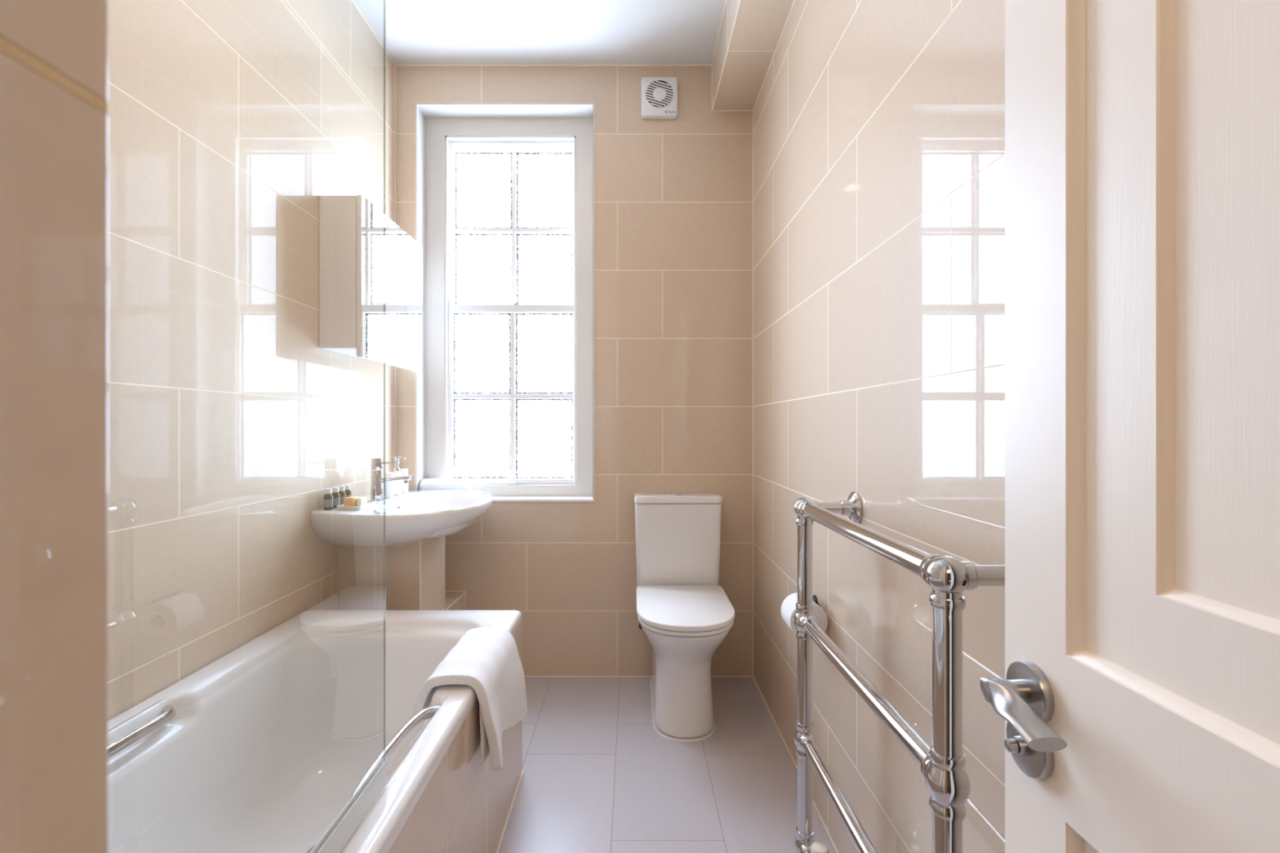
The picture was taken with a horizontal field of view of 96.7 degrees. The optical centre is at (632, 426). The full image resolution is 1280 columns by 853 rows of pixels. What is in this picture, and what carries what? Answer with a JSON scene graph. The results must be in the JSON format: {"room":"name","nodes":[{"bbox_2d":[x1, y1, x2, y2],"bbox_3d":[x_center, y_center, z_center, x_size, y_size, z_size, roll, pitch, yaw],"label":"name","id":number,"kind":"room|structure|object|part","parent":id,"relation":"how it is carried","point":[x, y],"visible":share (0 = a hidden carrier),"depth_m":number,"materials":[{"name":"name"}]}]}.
{"room":"bathroom","nodes":[
{"label":"bathroom","id":0,"kind":"room"},
{"bbox_2d":[0,0,107,852],"bbox_3d":[-0.126,-0.247,-0.058,0.008,2.712,0.384,0,0,0],"label":"wall","id":1,"kind":"structure","parent":0,"point":[54,53],"depth_m":0.12,"materials":[{"name":"tile"}]},
{"bbox_2d":[107,0,394,720],"bbox_3d":[-1.105,-0.247,1.286,0.100,2.712,3.072,0,0,0],"label":"wall","id":2,"kind":"structure","parent":0,"point":[229,424],"depth_m":1.47,"materials":[{"name":"tile"}]},
{"bbox_2d":[319,195,422,372],"bbox_3d":[-0.983,-0.506,2.185,0.144,0.545,0.553,0,0,0],"label":"upper cabinet","id":3,"kind":"object","parent":2,"relation":"attached to","point":[371,268],"visible":1,"depth_m":1.96,"materials":[{"name":"white"}]},
{"bbox_3d":[-0.922,-0.506,2.095,0.014,0.545,0.370,0,0,0],"label":"cabinet door","id":4,"kind":"part","parent":3,"relation":"part of","materials":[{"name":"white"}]},
{"bbox_2d":[360,195,405,368],"bbox_3d":[-0.913,-0.506,2.095,0.004,0.545,0.370,0,0,0],"label":"mirror","id":5,"kind":"object","parent":3,"relation":"attached to","point":[383,242],"depth_m":2.07,"materials":[{"name":"white mirror"}]},
{"bbox_2d":[404,232,422,372],"bbox_3d":[-0.913,-0.506,2.372,0.004,0.545,0.180,0,0,0],"label":"mirror","id":6,"kind":"object","parent":3,"relation":"attached to","point":[413,250],"depth_m":2.36,"materials":[{"name":"white mirror"}]},
{"bbox_2d":[337,502,444,609],"bbox_3d":[-0.908,0.709,2.172,0.293,0.800,0.276,0,0,0],"label":"pedestal","id":7,"kind":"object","parent":2,"relation":"attached to","point":[380,578],"depth_m":2.03,"materials":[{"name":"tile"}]},
{"bbox_2d":[311,489,492,547],"bbox_3d":[-0.802,0.349,2.150,0.504,0.140,0.724,0,0,0],"label":"basin","id":8,"kind":"object","parent":2,"relation":"attached to","point":[373,526],"visible":0.92,"depth_m":1.88,"materials":[{"name":"white ceramic"}]},
{"bbox_2d":[323,488,333,510],"bbox_3d":[-1.020,0.243,1.905,0.028,0.071,0.028,0,0,0],"label":"toiletry bottle","id":9,"kind":"object","parent":8,"relation":"on","point":[328,497],"visible":1,"depth_m":1.90,"materials":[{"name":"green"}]},
{"bbox_2d":[331,486,340,508],"bbox_3d":[-1.020,0.243,1.951,0.028,0.071,0.028,0,0,0],"label":"toiletry bottle","id":10,"kind":"object","parent":8,"relation":"on","point":[336,496],"visible":0.77,"depth_m":1.94,"materials":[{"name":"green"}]},
{"bbox_2d":[338,485,346,504],"bbox_3d":[-1.019,0.243,1.990,0.028,0.071,0.028,0,0,0],"label":"toiletry bottle","id":11,"kind":"object","parent":8,"relation":"on","point":[341,488],"visible":0.67,"depth_m":1.98,"materials":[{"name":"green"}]},
{"bbox_2d":[343,484,351,497],"bbox_3d":[-1.018,0.243,2.027,0.028,0.071,0.028,0,0,0],"label":"toiletry bottle","id":12,"kind":"object","parent":8,"relation":"on","point":[348,493],"visible":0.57,"depth_m":2.02,"materials":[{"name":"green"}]},
{"bbox_2d":[336,501,376,510],"bbox_3d":[-0.948,0.272,1.954,0.080,0.014,0.132,0,0,0],"label":"soap dish","id":13,"kind":"object","parent":8,"relation":"on","point":[370,504],"visible":0.71,"depth_m":1.89,"materials":[{"name":"beige ceramic"}]},
{"bbox_2d":[343,496,359,506],"bbox_3d":[-0.958,0.255,1.938,0.035,0.030,0.045,0,0,0],"label":"soap bar","id":14,"kind":"object","parent":13,"relation":"on","point":[351,500],"visible":0.83,"depth_m":1.92,"materials":[{"name":"beige wax"}]},
{"bbox_2d":[355,496,367,506],"bbox_3d":[-0.929,0.257,1.950,0.017,0.027,0.050,0,0,0],"label":"soap bar","id":15,"kind":"object","parent":13,"relation":"on","point":[362,500],"visible":0.87,"depth_m":1.93,"materials":[{"name":"beige"}]},
{"bbox_2d":[383,471,394,498],"bbox_3d":[-0.950,0.229,2.215,0.037,0.100,0.037,0,0,0],"label":"bottle","id":16,"kind":"object","parent":8,"relation":"on","point":[388,486],"visible":0.68,"depth_m":2.20,"materials":[{"name":"white plastic"}]},
{"bbox_2d":[369,457,411,501],"bbox_3d":[-0.917,0.199,2.150,0.152,0.160,0.049,0,0,0],"label":"tap","id":17,"kind":"object","parent":8,"relation":"on","point":[377,479],"visible":1,"depth_m":2.14,"materials":[{"name":"silver metal"}]},
{"bbox_3d":[-0.899,0.200,2.150,0.117,0.027,0.024,0,0,0],"label":"spout","id":18,"kind":"part","parent":17,"relation":"part of","materials":[{"name":"silver metal"}]},
{"bbox_2d":[392,456,405,495],"bbox_3d":[-0.949,0.199,2.305,0.054,0.159,0.038,0,0,0],"label":"soap dispenser","id":19,"kind":"object","parent":8,"relation":"on","point":[397,485],"visible":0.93,"depth_m":2.29,"materials":[{"name":"white plastic"}]},
{"bbox_2d":[400,468,408,493],"bbox_3d":[-0.966,0.229,2.400,0.037,0.100,0.037,0,0,0],"label":"bottle","id":20,"kind":"object","parent":8,"relation":"on","point":[404,472],"visible":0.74,"depth_m":2.39,"materials":[{"name":"white plastic"}]},
{"bbox_2d":[419,540,465,609],"bbox_3d":[-0.897,0.749,2.176,0.310,0.720,0.692,0,0,0],"label":"grout","id":21,"kind":"structure","parent":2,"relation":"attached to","point":[420,540],"depth_m":2.04,"materials":[{"name":"beige"}]},
{"bbox_2d":[353,0,725,64],"bbox_3d":[-0.261,-1.653,1.186,1.788,0.100,2.872,0,0,0],"label":"ceiling","id":22,"kind":"structure","parent":0,"point":[411,32],"depth_m":2.30,"materials":[{"name":"white paint"}]},
{"bbox_2d":[395,65,752,675],"bbox_3d":[-0.261,-0.247,2.672,1.588,2.712,0.300,0,0,0],"label":"wall","id":23,"kind":"structure","parent":0,"point":[673,197],"depth_m":2.52,"materials":[{"name":"tile"}]},
{"bbox_2d":[414,102,595,502],"bbox_3d":[-0.568,-0.550,2.628,0.797,1.768,0.224,0,0,0],"label":"window","id":24,"kind":"structure","parent":23,"relation":"in","point":[442,131],"depth_m":2.62,"materials":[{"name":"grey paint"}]},
{"bbox_2d":[418,478,473,490],"bbox_3d":[-0.843,0.276,2.574,0.226,0.081,0.089,0,0,0],"label":"rolled towel","id":25,"kind":"object","parent":24,"relation":"on","point":[427,484],"visible":0.77,"depth_m":2.54,"materials":[{"name":"white fabric"}]},
{"bbox_3d":[-0.566,-0.147,2.658,0.605,0.833,0.036,0,0,0],"label":"sash","id":26,"kind":"part","parent":24,"relation":"part of","materials":[{"name":"white paint"}]},
{"bbox_3d":[-0.566,-0.941,2.704,0.605,0.804,0.036,0,0,0],"label":"sash","id":27,"kind":"part","parent":24,"relation":"part of","materials":[{"name":"white paint"}]},
{"bbox_3d":[-0.568,0.328,2.575,0.795,0.012,0.119,0,0,0],"label":"sill","id":28,"kind":"part","parent":24,"relation":"part of","materials":[{"name":"white paint"}]},
{"bbox_2d":[640,76,677,119],"bbox_3d":[0.116,-1.447,2.503,0.160,0.172,0.036,0,0,0],"label":"fan","id":29,"kind":"object","parent":23,"relation":"attached to","point":[659,95],"visible":1,"depth_m":2.49,"materials":[{"name":"white plastic"}]},
{"bbox_2d":[644,79,674,108],"bbox_3d":[0.116,-1.455,2.488,0.129,0.129,0.004,0,0,0],"label":"fan grille","id":30,"kind":"object","parent":29,"relation":"attached to","point":[659,93],"depth_m":2.49,"materials":[{"name":"white plastic"}]},
{"bbox_2d":[497,676,836,852],"bbox_3d":[-0.261,1.159,1.186,1.788,0.100,2.872,0,0,0],"label":"floor","id":31,"kind":"structure","parent":0,"point":[598,776],"depth_m":1.79,"materials":[{"name":"tile"}]},
{"bbox_2d":[107,609,524,852],"bbox_3d":[-0.702,0.848,0.981,0.702,0.523,1.694,0,0,0],"label":"bathtub","id":32,"kind":"object","parent":31,"relation":"on","point":[261,748],"visible":0.7,"depth_m":1.37,"materials":[{"name":"white ceramic"}]},
{"bbox_3d":[-0.983,0.606,1.030,0.056,0.037,0.405,0,0,0],"label":"grab handle","id":33,"kind":"part","parent":32,"relation":"part of","materials":[{"name":"silver metal"}]},
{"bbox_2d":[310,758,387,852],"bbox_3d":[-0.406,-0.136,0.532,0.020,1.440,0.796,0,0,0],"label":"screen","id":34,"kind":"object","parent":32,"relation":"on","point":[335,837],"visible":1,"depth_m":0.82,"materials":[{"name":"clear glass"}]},
{"bbox_3d":[-0.432,0.606,1.030,0.056,0.037,0.405,0,0,0],"label":"grab handle","id":35,"kind":"part","parent":32,"relation":"part of","materials":[{"name":"silver metal"}]},
{"bbox_3d":[-0.544,0.863,0.982,0.378,0.486,1.692,0,0,0],"label":"bath panel","id":36,"kind":"part","parent":32,"relation":"part of","materials":[{"name":"plastic"}]},
{"bbox_2d":[410,626,527,770],"bbox_3d":[-0.396,0.682,1.429,0.206,0.256,0.337,0,0,0],"label":"bath towel","id":37,"kind":"object","parent":32,"relation":"on","point":[486,660],"visible":0.96,"depth_m":1.36,"materials":[{"name":"white fabric"}]},
{"bbox_2d":[442,591,465,609],"bbox_3d":[-0.899,0.920,2.175,0.312,0.377,0.693,0,0,0],"label":"ledge","id":38,"kind":"object","parent":31,"relation":"on","point":[450,597],"visible":0.09,"depth_m":2.44,"materials":[{"name":"tile"}]},
{"bbox_2d":[634,492,734,742],"bbox_3d":[0.190,0.696,2.197,0.368,0.825,0.648,0,0,0],"label":"toilet","id":39,"kind":"object","parent":31,"relation":"on","point":[683,611],"visible":1,"depth_m":2.15,"materials":[{"name":"white ceramic"}]},
{"bbox_3d":[0.190,0.305,2.442,0.368,0.029,0.156,0,0,0],"label":"cistern lid","id":40,"kind":"part","parent":39,"relation":"part of","materials":[{"name":"white ceramic"}]},
{"bbox_3d":[0.190,0.667,2.115,0.353,0.018,0.483,0,0,0],"label":"lid","id":41,"kind":"part","parent":39,"relation":"part of","materials":[{"name":"white plastic"}]},
{"bbox_3d":[0.190,0.688,2.115,0.347,0.013,0.473,0,0,0],"label":"seat","id":42,"kind":"part","parent":39,"relation":"part of","materials":[{"name":"white plastic"}]},
{"bbox_2d":[793,491,1004,852],"bbox_3d":[0.457,0.630,1.052,0.152,0.949,0.694,0,0,0],"label":"towel radiator","id":43,"kind":"object","parent":31,"relation":"on","point":[942,763],"visible":0.98,"depth_m":0.84,"materials":[{"name":"silver metal"}]},
{"bbox_3d":[0.411,0.653,1.360,0.060,0.904,0.060,0,0,0],"label":"post","id":44,"kind":"part","parent":43,"relation":"part of","materials":[{"name":"silver metal"}]},
{"bbox_3d":[0.411,1.004,1.052,0.040,0.040,0.616,0,0,0],"label":"rail","id":45,"kind":"part","parent":43,"relation":"part of","materials":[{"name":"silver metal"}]},
{"bbox_3d":[0.427,0.976,1.300,0.040,0.033,0.040,0,0,0],"label":"valve knob","id":46,"kind":"part","parent":43,"relation":"part of","materials":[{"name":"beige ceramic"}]},
{"bbox_3d":[0.479,0.195,1.360,0.100,0.037,0.037,0,0,0],"label":"wall arm","id":47,"kind":"part","parent":43,"relation":"part of","materials":[{"name":"silver metal"}]},
{"bbox_3d":[0.411,0.746,1.052,0.040,0.040,0.616,0,0,0],"label":"rail","id":48,"kind":"part","parent":43,"relation":"part of","materials":[{"name":"silver metal"}]},
{"bbox_3d":[0.411,0.464,1.052,0.040,0.040,0.616,0,0,0],"label":"rail","id":49,"kind":"part","parent":43,"relation":"part of","materials":[{"name":"silver metal"}]},
{"bbox_3d":[0.411,0.195,1.052,0.044,0.044,0.616,0,0,0],"label":"rail","id":50,"kind":"part","parent":43,"relation":"part of","materials":[{"name":"silver metal"}]},
{"bbox_3d":[0.411,0.653,0.744,0.060,0.904,0.060,0,0,0],"label":"post","id":51,"kind":"part","parent":43,"relation":"part of","materials":[{"name":"silver metal"}]},
{"bbox_3d":[0.479,0.195,0.744,0.100,0.037,0.037,0,0,0],"label":"wall arm","id":52,"kind":"part","parent":43,"relation":"part of","materials":[{"name":"silver metal"}]},
{"bbox_2d":[753,0,1004,852],"bbox_3d":[0.583,-0.247,1.286,0.100,2.712,3.072,0,0,0],"label":"wall","id":53,"kind":"structure","parent":0,"point":[879,125],"depth_m":1.20,"materials":[{"name":"tile"}]},
{"bbox_2d":[712,0,794,110],"bbox_3d":[0.443,-1.502,1.191,0.181,0.202,2.662,0,0,0],"label":"soffit","id":54,"kind":"structure","parent":53,"relation":"attached to","point":[759,24],"depth_m":2.15,"materials":[{"name":"tile"}]},
{"bbox_2d":[781,592,827,635],"bbox_3d":[0.475,0.527,1.583,0.102,0.102,0.100,0,0,0],"label":"toilet roll","id":55,"kind":"object","parent":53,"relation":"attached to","point":[788,609],"visible":0.3,"depth_m":1.54,"materials":[{"name":"white paper"}]},
{"bbox_2d":[812,595,821,607],"bbox_3d":[0.501,0.504,1.608,0.064,0.064,0.147,0,0,0],"label":"toilet roll holder","id":56,"kind":"object","parent":53,"relation":"attached to","point":[814,597],"visible":0.17,"depth_m":1.56,"materials":[{"name":"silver metal"}]},
{"bbox_3d":[0.206,-0.247,-0.195,0.655,2.712,0.110,0,0,0],"label":"wall","id":57,"kind":"structure","parent":0,"visible":0},
{"bbox_2d":[980,0,1279,852],"bbox_3d":[0.370,0.095,0.228,0.098,2.012,0.700,0,0,0],"label":"door","id":58,"kind":"structure","parent":57,"relation":"in","point":[1138,698],"depth_m":0.43,"materials":[{"name":"white paint"}]},
{"bbox_3d":[0.345,0.251,0.505,0.039,0.028,0.092,0,0,11],"label":"lever","id":59,"kind":"part","parent":58,"relation":"part of","materials":[{"name":"silver metal"}]},
{"bbox_3d":[0.373,0.250,0.537,0.009,0.054,0.054,0,0,0],"label":"handle","id":60,"kind":"part","parent":58,"relation":"part of","materials":[{"name":"silver metal"}]},
{"bbox_3d":[0.387,0.617,0.228,0.018,0.544,0.538,0,0,0],"label":"panel","id":61,"kind":"part","parent":58,"relation":"part of","materials":[{"name":"white paint"}]},
{"bbox_3d":[0.387,-0.295,0.228,0.018,0.991,0.538,0,0,0],"label":"panel","id":62,"kind":"part","parent":58,"relation":"part of","materials":[{"name":"white paint"}]},
{"bbox_3d":[-0.592,-0.247,-0.058,0.925,2.712,0.384,0,0,0],"label":"wall","id":63,"kind":"structure","parent":0,"visible":0},
{"bbox_2d":[351,0,838,852],"bbox_3d":[-0.261,-0.247,1.191,1.588,2.712,2.662,0,0,0],"label":"grout","id":64,"kind":"structure","parent":63,"relation":"attached to","point":[713,107],"depth_m":2.52,"materials":[{"name":"beige"}]}
]}

